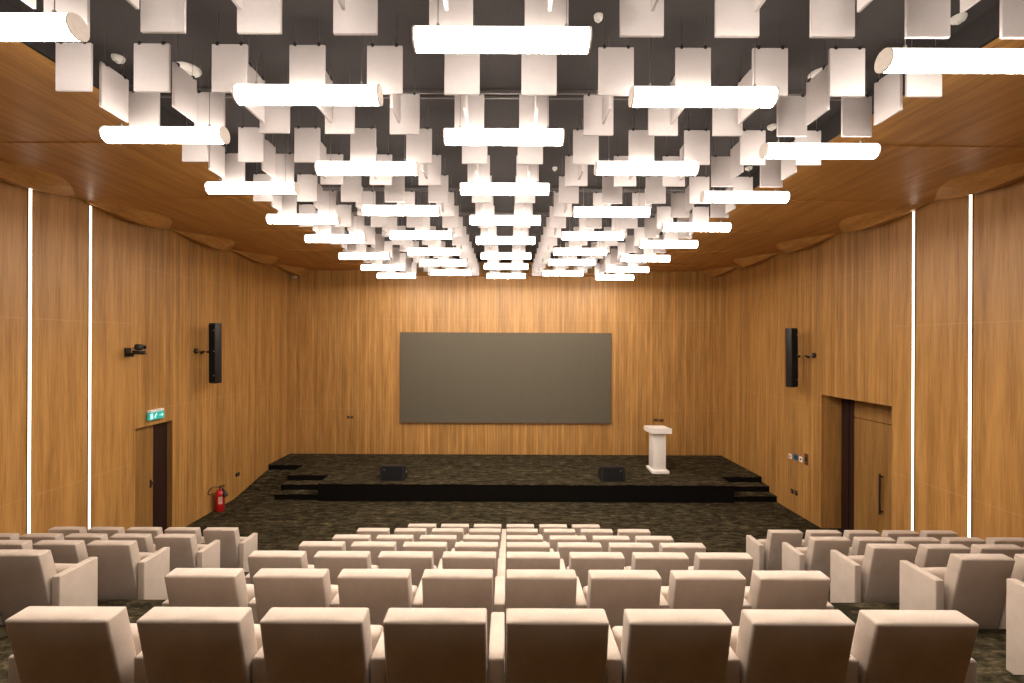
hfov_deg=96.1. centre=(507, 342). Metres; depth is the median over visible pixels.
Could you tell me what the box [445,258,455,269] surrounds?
acoustic panel
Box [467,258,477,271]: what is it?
acoustic panel
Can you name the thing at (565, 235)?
diffuser
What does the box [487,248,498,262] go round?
acoustic panel
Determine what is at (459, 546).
chair
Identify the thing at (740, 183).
acoustic panel
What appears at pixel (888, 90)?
acoustic panel
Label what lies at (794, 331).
grille
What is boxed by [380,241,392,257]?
acoustic panel
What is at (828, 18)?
acoustic panel
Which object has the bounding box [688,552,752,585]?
chair
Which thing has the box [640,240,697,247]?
diffuser
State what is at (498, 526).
chair
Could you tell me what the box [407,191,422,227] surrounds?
acoustic panel
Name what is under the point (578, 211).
diffuser
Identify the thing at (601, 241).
acoustic panel
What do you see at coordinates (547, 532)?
chair
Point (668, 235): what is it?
acoustic panel
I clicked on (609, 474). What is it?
grille
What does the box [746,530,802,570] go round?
chair
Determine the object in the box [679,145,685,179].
acoustic panel
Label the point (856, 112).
acoustic panel
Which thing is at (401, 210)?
diffuser
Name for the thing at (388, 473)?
grille
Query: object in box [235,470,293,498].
ramp
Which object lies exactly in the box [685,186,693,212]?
acoustic panel
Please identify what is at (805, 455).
wall switch
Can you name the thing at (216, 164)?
acoustic panel
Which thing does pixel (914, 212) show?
light strip
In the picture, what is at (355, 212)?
rail
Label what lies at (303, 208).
acoustic panel
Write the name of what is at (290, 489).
steps
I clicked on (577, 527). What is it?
chair
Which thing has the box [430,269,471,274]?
lamp
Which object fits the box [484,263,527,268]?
diffuser
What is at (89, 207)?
light strip
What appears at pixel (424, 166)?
acoustic panel
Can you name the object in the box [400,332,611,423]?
led screen
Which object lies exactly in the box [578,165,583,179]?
acoustic panel
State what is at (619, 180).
acoustic panel
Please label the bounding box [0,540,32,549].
chair
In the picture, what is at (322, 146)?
acoustic panel
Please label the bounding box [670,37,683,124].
acoustic panel
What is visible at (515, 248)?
acoustic panel
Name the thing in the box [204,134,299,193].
lamp
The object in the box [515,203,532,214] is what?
acoustic panel
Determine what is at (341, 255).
diffuser
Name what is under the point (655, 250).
acoustic panel
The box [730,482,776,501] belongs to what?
steps
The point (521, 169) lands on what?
acoustic panel
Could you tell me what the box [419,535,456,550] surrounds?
chair
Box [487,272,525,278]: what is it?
lamp
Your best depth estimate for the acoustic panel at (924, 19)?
2.96 m
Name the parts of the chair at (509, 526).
backrest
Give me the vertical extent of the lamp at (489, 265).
0.794 m
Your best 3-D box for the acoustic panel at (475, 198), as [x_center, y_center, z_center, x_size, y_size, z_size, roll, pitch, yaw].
[-0.363,-2.304,6.517,0.282,0.635,0.034,0,0,0]
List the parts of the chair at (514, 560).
armrest, backrest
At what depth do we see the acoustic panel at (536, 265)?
12.18 m
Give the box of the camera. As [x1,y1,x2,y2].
[124,344,146,356]
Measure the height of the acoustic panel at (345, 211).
0.635 m
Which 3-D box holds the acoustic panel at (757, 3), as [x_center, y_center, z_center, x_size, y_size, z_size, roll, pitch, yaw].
[1.485,-2.296,2.612,0.034,0.635,0.282,0,0,0]
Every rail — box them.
[160,88,868,100]
[322,186,725,191]
[352,211,655,215]
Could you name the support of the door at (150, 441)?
in the wall at (161, 290)
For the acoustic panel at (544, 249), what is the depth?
10.05 m
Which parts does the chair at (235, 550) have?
backrest, armrest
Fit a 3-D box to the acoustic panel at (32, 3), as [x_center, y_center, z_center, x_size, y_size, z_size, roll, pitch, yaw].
[-2.827,-2.315,2.612,0.034,0.635,0.282,0,0,0]
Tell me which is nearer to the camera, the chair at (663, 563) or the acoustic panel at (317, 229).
the chair at (663, 563)
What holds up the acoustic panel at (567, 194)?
hanging from the ceiling
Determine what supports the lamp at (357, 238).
hanging from the ceiling
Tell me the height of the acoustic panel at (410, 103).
0.635 m
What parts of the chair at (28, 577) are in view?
backrest, seat, armrest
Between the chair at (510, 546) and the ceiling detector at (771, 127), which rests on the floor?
the chair at (510, 546)
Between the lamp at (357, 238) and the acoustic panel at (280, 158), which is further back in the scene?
the lamp at (357, 238)
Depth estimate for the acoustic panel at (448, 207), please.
7.21 m
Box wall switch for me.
[804,453,807,465]
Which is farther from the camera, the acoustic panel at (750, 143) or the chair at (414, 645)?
the acoustic panel at (750, 143)
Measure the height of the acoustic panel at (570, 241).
0.635 m
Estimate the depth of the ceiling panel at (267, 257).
12.42 m
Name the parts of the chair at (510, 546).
armrest, backrest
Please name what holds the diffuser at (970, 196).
attached to the light strip at (971, 197)
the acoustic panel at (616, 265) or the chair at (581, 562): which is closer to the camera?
the chair at (581, 562)
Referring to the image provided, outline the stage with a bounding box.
[269,454,761,502]
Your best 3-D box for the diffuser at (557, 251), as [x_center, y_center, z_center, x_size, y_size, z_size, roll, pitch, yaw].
[1.500,-1.893,9.530,1.074,0.142,0.142,0,0,0]
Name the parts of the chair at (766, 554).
armrest, seat, backrest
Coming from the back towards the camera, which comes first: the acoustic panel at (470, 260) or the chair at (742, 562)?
the acoustic panel at (470, 260)
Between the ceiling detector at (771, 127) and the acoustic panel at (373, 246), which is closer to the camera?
the ceiling detector at (771, 127)
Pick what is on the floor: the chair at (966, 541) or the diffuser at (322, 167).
the chair at (966, 541)
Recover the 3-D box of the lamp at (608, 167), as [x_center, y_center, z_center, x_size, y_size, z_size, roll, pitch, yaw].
[1.502,-2.216,4.986,1.102,0.794,0.148,0,0,0]
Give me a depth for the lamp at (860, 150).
4.46 m
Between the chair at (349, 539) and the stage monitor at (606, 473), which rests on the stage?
the stage monitor at (606, 473)
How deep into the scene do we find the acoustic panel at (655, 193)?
6.51 m
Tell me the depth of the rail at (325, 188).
7.74 m
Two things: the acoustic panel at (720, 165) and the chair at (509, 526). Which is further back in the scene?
the chair at (509, 526)
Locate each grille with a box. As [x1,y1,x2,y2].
[209,324,214,381]
[382,467,401,479]
[603,468,622,480]
[792,329,797,385]
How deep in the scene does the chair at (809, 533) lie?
6.87 m
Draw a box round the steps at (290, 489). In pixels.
[274,480,321,499]
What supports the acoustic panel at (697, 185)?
hanging from the ceiling
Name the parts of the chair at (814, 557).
armrest, seat, backrest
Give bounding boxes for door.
[135,422,166,533]
[841,398,891,536]
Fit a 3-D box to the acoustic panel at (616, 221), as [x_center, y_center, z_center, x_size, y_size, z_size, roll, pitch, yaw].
[2.101,-2.293,8.647,0.282,0.635,0.022,0,0,0]
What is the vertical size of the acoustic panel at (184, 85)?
0.635 m
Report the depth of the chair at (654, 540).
5.91 m
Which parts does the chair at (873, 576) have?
armrest, seat, backrest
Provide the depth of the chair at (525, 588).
3.06 m
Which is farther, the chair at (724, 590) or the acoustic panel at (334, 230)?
the acoustic panel at (334, 230)
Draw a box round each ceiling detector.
[111,53,125,63]
[175,61,201,77]
[594,12,602,22]
[767,124,776,130]
[808,68,821,78]
[950,12,967,24]
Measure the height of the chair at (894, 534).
0.938 m
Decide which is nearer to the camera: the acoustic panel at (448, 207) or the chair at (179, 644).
the chair at (179, 644)
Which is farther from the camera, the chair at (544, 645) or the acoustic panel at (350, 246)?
the acoustic panel at (350, 246)
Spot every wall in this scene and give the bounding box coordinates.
[0,181,289,535]
[290,262,721,454]
[721,179,1023,539]
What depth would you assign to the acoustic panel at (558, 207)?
7.22 m
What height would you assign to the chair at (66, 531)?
0.938 m
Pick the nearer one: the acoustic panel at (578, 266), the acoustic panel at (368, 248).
the acoustic panel at (368, 248)
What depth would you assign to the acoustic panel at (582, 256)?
12.18 m
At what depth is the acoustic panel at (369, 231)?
9.32 m
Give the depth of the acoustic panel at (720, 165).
5.80 m
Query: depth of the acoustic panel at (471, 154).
5.09 m
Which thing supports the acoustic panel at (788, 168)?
hanging from the ceiling
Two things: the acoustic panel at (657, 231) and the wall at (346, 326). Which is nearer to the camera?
the acoustic panel at (657, 231)
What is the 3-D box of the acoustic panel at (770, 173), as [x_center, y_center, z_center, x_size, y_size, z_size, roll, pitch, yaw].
[3.333,-2.288,5.811,0.282,0.635,0.034,0,0,0]
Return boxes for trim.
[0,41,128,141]
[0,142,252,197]
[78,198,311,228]
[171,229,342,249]
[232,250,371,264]
[273,264,371,275]
[384,272,627,276]
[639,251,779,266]
[639,265,738,277]
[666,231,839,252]
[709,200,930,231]
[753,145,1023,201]
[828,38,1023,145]
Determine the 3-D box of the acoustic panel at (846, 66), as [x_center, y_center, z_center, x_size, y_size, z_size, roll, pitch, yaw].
[2.717,-2.291,3.684,0.282,0.635,0.034,0,0,0]
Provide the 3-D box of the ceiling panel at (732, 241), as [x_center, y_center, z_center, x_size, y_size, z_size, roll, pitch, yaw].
[5.340,-2.231,10.585,3.160,0.249,2.070,0,0,0]
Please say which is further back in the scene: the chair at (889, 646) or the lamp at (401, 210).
the lamp at (401, 210)
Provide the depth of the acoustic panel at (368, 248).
11.44 m
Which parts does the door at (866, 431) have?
panel, pull handle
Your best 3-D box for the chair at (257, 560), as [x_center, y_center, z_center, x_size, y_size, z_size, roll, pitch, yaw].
[-2.068,2.314,4.232,0.559,0.938,0.480,0,0,0]
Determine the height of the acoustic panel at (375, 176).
0.635 m
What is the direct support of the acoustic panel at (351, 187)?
hanging from the ceiling
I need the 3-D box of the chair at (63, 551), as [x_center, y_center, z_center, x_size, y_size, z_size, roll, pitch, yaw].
[-4.842,2.630,5.187,0.568,0.938,0.480,0,0,0]
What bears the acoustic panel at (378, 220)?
hanging from the ceiling
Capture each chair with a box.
[0,533,19,539]
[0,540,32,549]
[0,549,97,624]
[5,606,141,682]
[19,533,63,543]
[32,540,87,563]
[48,527,86,536]
[64,533,107,549]
[86,540,169,599]
[87,527,124,539]
[109,534,155,552]
[126,527,162,543]
[134,607,262,682]
[154,534,219,571]
[162,568,254,606]
[164,527,204,543]
[203,527,257,571]
[245,551,313,583]
[248,568,337,623]
[252,607,382,682]
[299,541,345,564]
[313,551,377,584]
[330,569,417,625]
[332,534,370,550]
[351,541,396,565]
[357,528,389,540]
[370,608,487,682]
[376,535,413,550]
[377,551,436,586]
[394,528,426,541]
[403,542,446,567]
[408,524,435,534]
[412,569,492,669]
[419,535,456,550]
[431,528,463,541]
[437,551,495,611]
[441,524,468,534]
[451,542,497,575]
[460,535,499,558]
[466,528,500,542]
[474,524,500,528]
[488,608,608,682]
[494,569,576,639]
[497,552,559,599]
[499,542,549,600]
[500,535,542,548]
[501,529,537,540]
[502,524,533,533]
[538,529,575,541]
[539,524,566,535]
[543,535,586,551]
[550,542,601,567]
[560,552,624,589]
[572,524,599,535]
[575,529,612,541]
[576,570,661,629]
[592,536,629,551]
[606,609,731,682]
[608,542,653,566]
[617,529,650,542]
[624,552,688,585]
[635,536,673,551]
[659,543,705,565]
[659,570,745,625]
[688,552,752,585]
[725,609,855,682]
[742,570,832,609]
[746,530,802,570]
[782,537,850,577]
[801,530,841,546]
[830,544,916,602]
[843,530,879,546]
[845,610,978,682]
[848,537,895,555]
[881,530,918,543]
[896,537,940,554]
[899,554,1014,628]
[914,544,970,567]
[919,530,957,543]
[941,537,985,548]
[970,544,1023,558]
[985,537,1023,547]
[997,554,1023,628]
[1006,579,1023,674]
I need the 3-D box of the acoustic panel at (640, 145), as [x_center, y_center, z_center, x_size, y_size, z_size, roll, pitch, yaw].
[1.485,-2.296,5.102,0.282,0.635,0.034,0,0,0]
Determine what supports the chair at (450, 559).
on the floor
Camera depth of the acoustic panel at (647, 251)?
10.76 m
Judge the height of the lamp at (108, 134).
0.794 m
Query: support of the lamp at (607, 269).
hanging from the ceiling
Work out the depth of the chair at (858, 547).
5.93 m
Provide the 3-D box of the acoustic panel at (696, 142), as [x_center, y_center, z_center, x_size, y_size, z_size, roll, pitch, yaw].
[2.101,-2.293,5.102,0.282,0.635,0.034,0,0,0]
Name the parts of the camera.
wall plate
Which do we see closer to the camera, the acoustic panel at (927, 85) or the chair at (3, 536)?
the acoustic panel at (927, 85)
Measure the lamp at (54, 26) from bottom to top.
0.794 m
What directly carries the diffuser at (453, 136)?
attached to the lamp at (451, 136)
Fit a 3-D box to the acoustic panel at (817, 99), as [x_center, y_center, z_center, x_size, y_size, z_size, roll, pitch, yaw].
[2.717,-2.291,4.030,0.034,0.635,0.282,0,0,0]
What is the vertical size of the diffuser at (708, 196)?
0.142 m
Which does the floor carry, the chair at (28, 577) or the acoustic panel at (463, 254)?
the chair at (28, 577)
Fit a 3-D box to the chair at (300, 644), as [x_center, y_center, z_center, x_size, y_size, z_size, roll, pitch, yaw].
[-0.933,1.722,2.322,0.559,0.938,0.480,0,0,0]
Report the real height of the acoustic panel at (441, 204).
0.635 m
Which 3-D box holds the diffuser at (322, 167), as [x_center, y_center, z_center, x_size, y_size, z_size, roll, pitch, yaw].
[-1.527,-1.907,5.021,1.074,0.142,0.142,0,0,0]
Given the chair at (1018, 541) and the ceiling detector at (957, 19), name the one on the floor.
the chair at (1018, 541)
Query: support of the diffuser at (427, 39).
attached to the lamp at (425, 39)
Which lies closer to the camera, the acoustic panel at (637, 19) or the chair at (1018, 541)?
the acoustic panel at (637, 19)
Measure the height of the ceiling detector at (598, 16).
0.055 m
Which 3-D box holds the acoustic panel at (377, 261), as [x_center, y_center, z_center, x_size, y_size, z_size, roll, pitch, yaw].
[-3.443,-2.317,12.164,0.282,0.635,0.022,0,0,0]
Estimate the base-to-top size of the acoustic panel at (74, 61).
0.635 m
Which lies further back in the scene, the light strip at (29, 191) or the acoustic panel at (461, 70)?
the light strip at (29, 191)
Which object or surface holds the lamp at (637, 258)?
hanging from the ceiling
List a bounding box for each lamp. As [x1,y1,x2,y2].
[0,0,89,41]
[99,57,229,143]
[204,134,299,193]
[231,34,382,105]
[265,210,340,223]
[304,233,366,242]
[314,135,418,175]
[338,251,389,259]
[361,185,439,215]
[361,263,405,269]
[377,272,416,277]
[389,229,452,238]
[407,245,460,254]
[412,0,591,53]
[419,259,466,265]
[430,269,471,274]
[443,95,564,145]
[459,164,549,194]
[469,203,540,224]
[476,228,535,243]
[480,245,530,258]
[484,259,528,268]
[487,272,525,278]
[542,270,583,275]
[548,258,595,265]
[553,228,606,254]
[561,204,624,239]
[572,175,650,216]
[594,110,699,175]
[595,274,633,279]
[605,265,648,271]
[619,254,670,261]
[628,38,779,107]
[638,212,698,247]
[660,218,731,231]
[700,141,790,202]
[759,137,880,158]
[874,39,1023,73]
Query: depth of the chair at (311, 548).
4.96 m
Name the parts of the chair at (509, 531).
armrest, backrest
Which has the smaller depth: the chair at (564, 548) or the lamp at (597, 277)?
the chair at (564, 548)
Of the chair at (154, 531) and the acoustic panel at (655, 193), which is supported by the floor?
the chair at (154, 531)
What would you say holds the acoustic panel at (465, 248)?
hanging from the ceiling
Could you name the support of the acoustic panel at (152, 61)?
hanging from the ceiling
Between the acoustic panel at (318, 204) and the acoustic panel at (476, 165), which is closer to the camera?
the acoustic panel at (476, 165)
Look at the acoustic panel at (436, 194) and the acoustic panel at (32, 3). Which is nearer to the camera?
the acoustic panel at (32, 3)
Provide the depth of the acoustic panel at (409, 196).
7.21 m
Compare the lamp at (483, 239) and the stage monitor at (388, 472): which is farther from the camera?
the stage monitor at (388, 472)
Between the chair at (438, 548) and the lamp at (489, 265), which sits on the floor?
the chair at (438, 548)
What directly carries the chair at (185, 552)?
on the floor
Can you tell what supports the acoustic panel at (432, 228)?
hanging from the ceiling
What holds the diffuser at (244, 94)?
attached to the lamp at (243, 94)
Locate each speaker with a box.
[206,323,221,383]
[785,328,799,386]
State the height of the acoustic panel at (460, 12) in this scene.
0.635 m
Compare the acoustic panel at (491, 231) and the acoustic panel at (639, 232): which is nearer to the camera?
the acoustic panel at (491, 231)
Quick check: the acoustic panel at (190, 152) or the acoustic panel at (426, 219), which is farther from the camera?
the acoustic panel at (426, 219)
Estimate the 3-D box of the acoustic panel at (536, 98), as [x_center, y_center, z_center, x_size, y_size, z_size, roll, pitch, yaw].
[0.253,-2.301,4.030,0.034,0.635,0.282,0,0,0]
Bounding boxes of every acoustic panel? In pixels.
[21,0,35,8]
[44,0,89,31]
[55,41,92,91]
[99,49,128,121]
[126,0,138,8]
[129,90,159,125]
[134,12,170,92]
[140,0,185,33]
[172,49,196,122]
[182,125,208,161]
[194,90,224,126]
[208,144,224,177]
[212,13,247,92]
[222,152,244,181]
[232,0,241,9]
[237,0,281,34]
[238,126,264,161]
[245,63,264,122]
[253,173,273,201]
[260,105,289,133]
[262,137,275,178]
[271,134,293,181]
[271,194,281,211]
[278,194,296,213]
[289,14,325,84]
[294,126,320,162]
[297,170,317,201]
[299,203,315,226]
[312,211,319,233]
[313,172,322,211]
[316,224,330,234]
[317,117,325,178]
[318,59,332,122]
[318,190,335,213]
[320,134,342,184]
[325,105,354,133]
[331,225,344,243]
[333,0,377,35]
[335,204,351,226]
[337,0,344,9]
[341,157,360,201]
[341,231,346,249]
[343,234,355,250]
[347,212,353,233]
[349,216,363,234]
[350,127,375,160]
[354,243,365,252]
[355,175,362,211]
[357,185,375,215]
[361,226,374,244]
[363,247,374,262]
[367,43,402,94]
[369,135,391,184]
[370,117,376,178]
[371,203,386,226]
[371,232,375,249]
[371,234,384,251]
[372,259,382,264]
[379,259,389,271]
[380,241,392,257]
[382,216,396,236]
[385,157,404,201]
[386,263,395,272]
[388,247,399,262]
[390,92,419,134]
[390,95,400,122]
[391,226,405,244]
[395,253,405,265]
[397,191,414,215]
[400,239,412,251]
[401,258,411,271]
[406,127,431,163]
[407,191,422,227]
[407,241,418,257]
[407,262,416,273]
[413,255,423,262]
[415,203,429,230]
[418,135,440,185]
[419,255,428,267]
[422,117,427,178]
[422,226,435,244]
[423,258,433,271]
[428,174,447,202]
[428,239,440,247]
[429,0,472,25]
[433,241,444,257]
[436,191,453,215]
[440,203,443,211]
[442,204,458,227]
[442,255,452,267]
[443,0,447,10]
[444,53,479,94]
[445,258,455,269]
[448,203,462,236]
[452,226,465,244]
[454,93,483,127]
[456,234,468,251]
[460,242,471,257]
[462,145,486,163]
[463,95,468,123]
[463,248,473,262]
[465,253,475,267]
[467,155,489,182]
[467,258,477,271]
[470,263,478,275]
[472,176,491,202]
[475,164,477,178]
[475,195,492,214]
[478,206,494,227]
[481,225,495,235]
[484,245,496,251]
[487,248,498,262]
[489,259,499,271]
[511,259,521,271]
[512,259,521,262]
[513,225,526,235]
[513,246,523,251]
[514,206,529,227]
[515,176,534,202]
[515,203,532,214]
[516,156,538,182]
[517,145,542,163]
[519,95,548,128]
[521,53,556,95]
[525,0,568,26]
[527,164,529,179]
[532,263,541,275]
[533,259,543,271]
[534,96,538,123]
[535,254,545,267]
[537,238,547,263]
[539,236,550,257]
[541,235,553,252]
[543,220,556,245]
[546,217,560,237]
[548,0,552,10]
[550,192,565,227]
[554,191,571,216]
[558,255,568,267]
[559,175,578,202]
[564,203,567,212]
[565,154,587,185]
[565,242,576,258]
[569,240,581,247]
[573,107,598,164]
[573,227,586,245]
[577,265,586,272]
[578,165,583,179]
[579,204,593,231]
[581,255,591,268]
[583,69,612,135]
[585,205,601,227]
[591,242,602,258]
[593,192,610,206]
[594,263,603,275]
[597,240,609,252]
[598,16,633,95]
[599,259,608,272]
[602,37,610,123]
[602,175,621,203]
[604,227,617,245]
[605,254,614,266]
[611,246,621,263]
[612,204,626,237]
[614,136,635,186]
[615,264,624,274]
[617,240,629,258]
[620,0,663,37]
[621,205,637,228]
[621,261,630,272]
[625,235,637,252]
[628,128,653,160]
[628,254,638,266]
[632,192,644,206]
[634,227,647,245]
[635,249,646,263]
[644,218,659,237]
[644,248,655,254]
[645,175,651,207]
[646,175,665,203]
[648,107,677,135]
[651,0,658,11]
[653,235,665,252]
[655,213,660,234]
[657,192,672,228]
[662,136,684,186]
[664,231,677,239]
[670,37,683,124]
[671,177,689,217]
[675,17,710,86]
[677,218,691,237]
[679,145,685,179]
[684,107,709,164]
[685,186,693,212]
[689,175,708,203]
[689,210,695,234]
[692,206,708,222]
[710,203,728,217]
[711,155,733,186]
[712,70,742,136]
[715,0,758,37]
[726,187,735,213]
[730,142,743,180]
[732,165,752,203]
[738,38,756,124]
[739,129,765,164]
[752,36,787,96]
[754,0,765,11]
[760,159,782,186]
[777,94,806,136]
[781,139,796,180]
[795,119,820,165]
[806,38,829,124]
[810,0,854,37]
[828,17,864,96]
[841,70,871,136]
[857,0,872,11]
[874,38,902,125]
[905,0,950,38]
[905,39,941,97]
[960,0,979,12]
[999,0,1023,38]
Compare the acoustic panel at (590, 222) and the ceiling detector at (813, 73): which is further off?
the acoustic panel at (590, 222)
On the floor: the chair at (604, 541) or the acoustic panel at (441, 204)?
the chair at (604, 541)
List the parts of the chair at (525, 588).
armrest, backrest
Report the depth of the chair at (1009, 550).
4.96 m
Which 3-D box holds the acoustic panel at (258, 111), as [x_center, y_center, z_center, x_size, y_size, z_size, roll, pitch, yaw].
[-2.211,-2.312,4.030,0.034,0.635,0.282,0,0,0]
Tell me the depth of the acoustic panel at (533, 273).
13.60 m
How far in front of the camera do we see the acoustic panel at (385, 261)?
12.86 m
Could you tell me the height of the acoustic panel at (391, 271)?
0.635 m
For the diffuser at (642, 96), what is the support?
attached to the lamp at (639, 96)
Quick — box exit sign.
[148,408,163,420]
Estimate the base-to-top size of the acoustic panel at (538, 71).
0.635 m
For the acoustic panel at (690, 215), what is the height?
0.635 m
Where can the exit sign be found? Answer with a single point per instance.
(158, 413)
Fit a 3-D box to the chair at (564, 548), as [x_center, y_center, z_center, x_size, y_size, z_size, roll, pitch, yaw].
[0.743,2.654,5.187,0.559,0.938,0.480,0,0,0]
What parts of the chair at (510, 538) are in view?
armrest, backrest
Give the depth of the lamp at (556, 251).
9.47 m
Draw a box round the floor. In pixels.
[0,499,1023,682]
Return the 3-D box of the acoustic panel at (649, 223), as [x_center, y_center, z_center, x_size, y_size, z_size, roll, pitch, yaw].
[2.717,-2.291,8.647,0.282,0.635,0.022,0,0,0]
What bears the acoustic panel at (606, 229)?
hanging from the ceiling
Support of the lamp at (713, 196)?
hanging from the ceiling
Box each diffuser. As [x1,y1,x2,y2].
[0,13,77,40]
[100,126,223,143]
[205,182,294,193]
[234,84,378,105]
[266,214,337,223]
[316,161,415,174]
[339,253,387,258]
[362,205,438,215]
[408,248,459,254]
[414,26,589,53]
[445,128,562,145]
[461,183,548,194]
[470,215,539,224]
[476,236,534,243]
[481,252,530,258]
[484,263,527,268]
[487,273,524,277]
[554,248,606,254]
[562,232,623,239]
[574,207,649,216]
[597,161,697,174]
[606,267,648,271]
[632,86,777,107]
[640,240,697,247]
[663,222,730,231]
[703,191,788,202]
[764,143,879,158]
[884,48,1023,73]
[968,195,971,536]
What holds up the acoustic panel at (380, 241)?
hanging from the ceiling
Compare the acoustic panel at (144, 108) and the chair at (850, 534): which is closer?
the acoustic panel at (144, 108)
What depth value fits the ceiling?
4.29 m
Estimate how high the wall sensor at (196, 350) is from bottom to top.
0.133 m
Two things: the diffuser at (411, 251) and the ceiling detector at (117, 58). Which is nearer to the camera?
the ceiling detector at (117, 58)
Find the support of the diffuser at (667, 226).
attached to the lamp at (665, 226)
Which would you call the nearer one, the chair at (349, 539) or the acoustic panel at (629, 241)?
the chair at (349, 539)
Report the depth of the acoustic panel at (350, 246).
10.03 m
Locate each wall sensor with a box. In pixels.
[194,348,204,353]
[805,353,815,358]
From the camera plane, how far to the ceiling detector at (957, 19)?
3.65 m
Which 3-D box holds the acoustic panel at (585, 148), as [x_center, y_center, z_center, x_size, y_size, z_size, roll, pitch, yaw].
[0.869,-2.299,5.102,0.282,0.635,0.034,0,0,0]
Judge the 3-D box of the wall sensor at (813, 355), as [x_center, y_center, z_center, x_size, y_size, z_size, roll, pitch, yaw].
[6.815,0.286,10.380,0.227,0.133,0.120,0,0,0]
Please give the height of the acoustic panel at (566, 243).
0.635 m
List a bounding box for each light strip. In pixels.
[26,188,32,533]
[87,206,91,529]
[911,211,915,530]
[967,194,973,536]
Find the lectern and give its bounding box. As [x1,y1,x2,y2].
[644,425,671,473]
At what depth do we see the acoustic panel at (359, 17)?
2.96 m
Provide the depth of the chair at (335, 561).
4.01 m
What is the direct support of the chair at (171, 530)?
on the floor
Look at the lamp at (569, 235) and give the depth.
8.07 m
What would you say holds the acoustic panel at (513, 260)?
hanging from the ceiling
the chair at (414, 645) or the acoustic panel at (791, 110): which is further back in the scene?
the acoustic panel at (791, 110)
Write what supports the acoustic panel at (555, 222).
hanging from the ceiling
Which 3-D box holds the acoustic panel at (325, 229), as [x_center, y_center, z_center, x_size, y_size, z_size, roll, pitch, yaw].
[-3.443,-2.317,8.619,0.282,0.635,0.022,0,0,0]
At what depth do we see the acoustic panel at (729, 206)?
6.88 m
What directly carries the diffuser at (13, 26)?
attached to the lamp at (54, 26)
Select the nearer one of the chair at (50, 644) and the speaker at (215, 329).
the chair at (50, 644)
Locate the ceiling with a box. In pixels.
[0,0,999,261]
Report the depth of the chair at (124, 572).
5.04 m
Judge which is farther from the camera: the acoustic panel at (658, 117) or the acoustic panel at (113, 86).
the acoustic panel at (658, 117)
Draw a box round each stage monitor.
[379,464,407,480]
[598,465,625,481]
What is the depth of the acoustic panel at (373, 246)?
9.81 m
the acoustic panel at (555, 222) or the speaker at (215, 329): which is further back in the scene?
the speaker at (215, 329)
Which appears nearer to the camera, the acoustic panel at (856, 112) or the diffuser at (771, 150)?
the acoustic panel at (856, 112)
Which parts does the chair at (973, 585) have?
armrest, seat, backrest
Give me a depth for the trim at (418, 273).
14.57 m
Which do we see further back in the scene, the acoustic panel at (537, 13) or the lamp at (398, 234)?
the lamp at (398, 234)
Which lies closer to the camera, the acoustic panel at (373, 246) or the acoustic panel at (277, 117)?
the acoustic panel at (277, 117)
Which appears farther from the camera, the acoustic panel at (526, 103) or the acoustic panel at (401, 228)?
the acoustic panel at (401, 228)
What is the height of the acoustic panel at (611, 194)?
0.635 m
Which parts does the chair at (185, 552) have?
backrest, seat, armrest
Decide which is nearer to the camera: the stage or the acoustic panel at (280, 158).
the acoustic panel at (280, 158)
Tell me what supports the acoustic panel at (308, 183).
hanging from the ceiling
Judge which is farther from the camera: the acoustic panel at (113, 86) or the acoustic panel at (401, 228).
the acoustic panel at (401, 228)
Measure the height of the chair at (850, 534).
0.938 m
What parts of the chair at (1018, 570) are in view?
armrest, backrest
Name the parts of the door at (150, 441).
panel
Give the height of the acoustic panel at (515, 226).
0.635 m
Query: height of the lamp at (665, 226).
0.794 m
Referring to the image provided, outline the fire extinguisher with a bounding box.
[208,485,227,511]
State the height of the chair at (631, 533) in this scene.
0.938 m
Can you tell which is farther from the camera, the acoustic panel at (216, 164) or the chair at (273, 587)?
the acoustic panel at (216, 164)
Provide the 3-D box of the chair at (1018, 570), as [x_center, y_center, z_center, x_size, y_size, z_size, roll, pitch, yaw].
[4.756,2.344,4.232,0.654,0.938,0.480,0,0,0]
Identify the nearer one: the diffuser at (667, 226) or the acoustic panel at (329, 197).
the acoustic panel at (329, 197)
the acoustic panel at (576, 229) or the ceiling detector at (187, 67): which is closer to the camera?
the ceiling detector at (187, 67)
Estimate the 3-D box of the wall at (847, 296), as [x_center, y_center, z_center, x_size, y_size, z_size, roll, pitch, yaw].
[7.226,0.896,4.685,0.600,6.970,20.370,0,0,0]
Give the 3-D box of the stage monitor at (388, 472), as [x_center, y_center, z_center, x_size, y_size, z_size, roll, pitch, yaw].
[-3.005,3.394,12.190,0.670,0.385,0.460,0,0,0]
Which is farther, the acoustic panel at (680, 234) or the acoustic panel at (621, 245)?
the acoustic panel at (621, 245)
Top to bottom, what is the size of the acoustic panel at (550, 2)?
0.635 m
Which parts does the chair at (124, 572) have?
backrest, seat, armrest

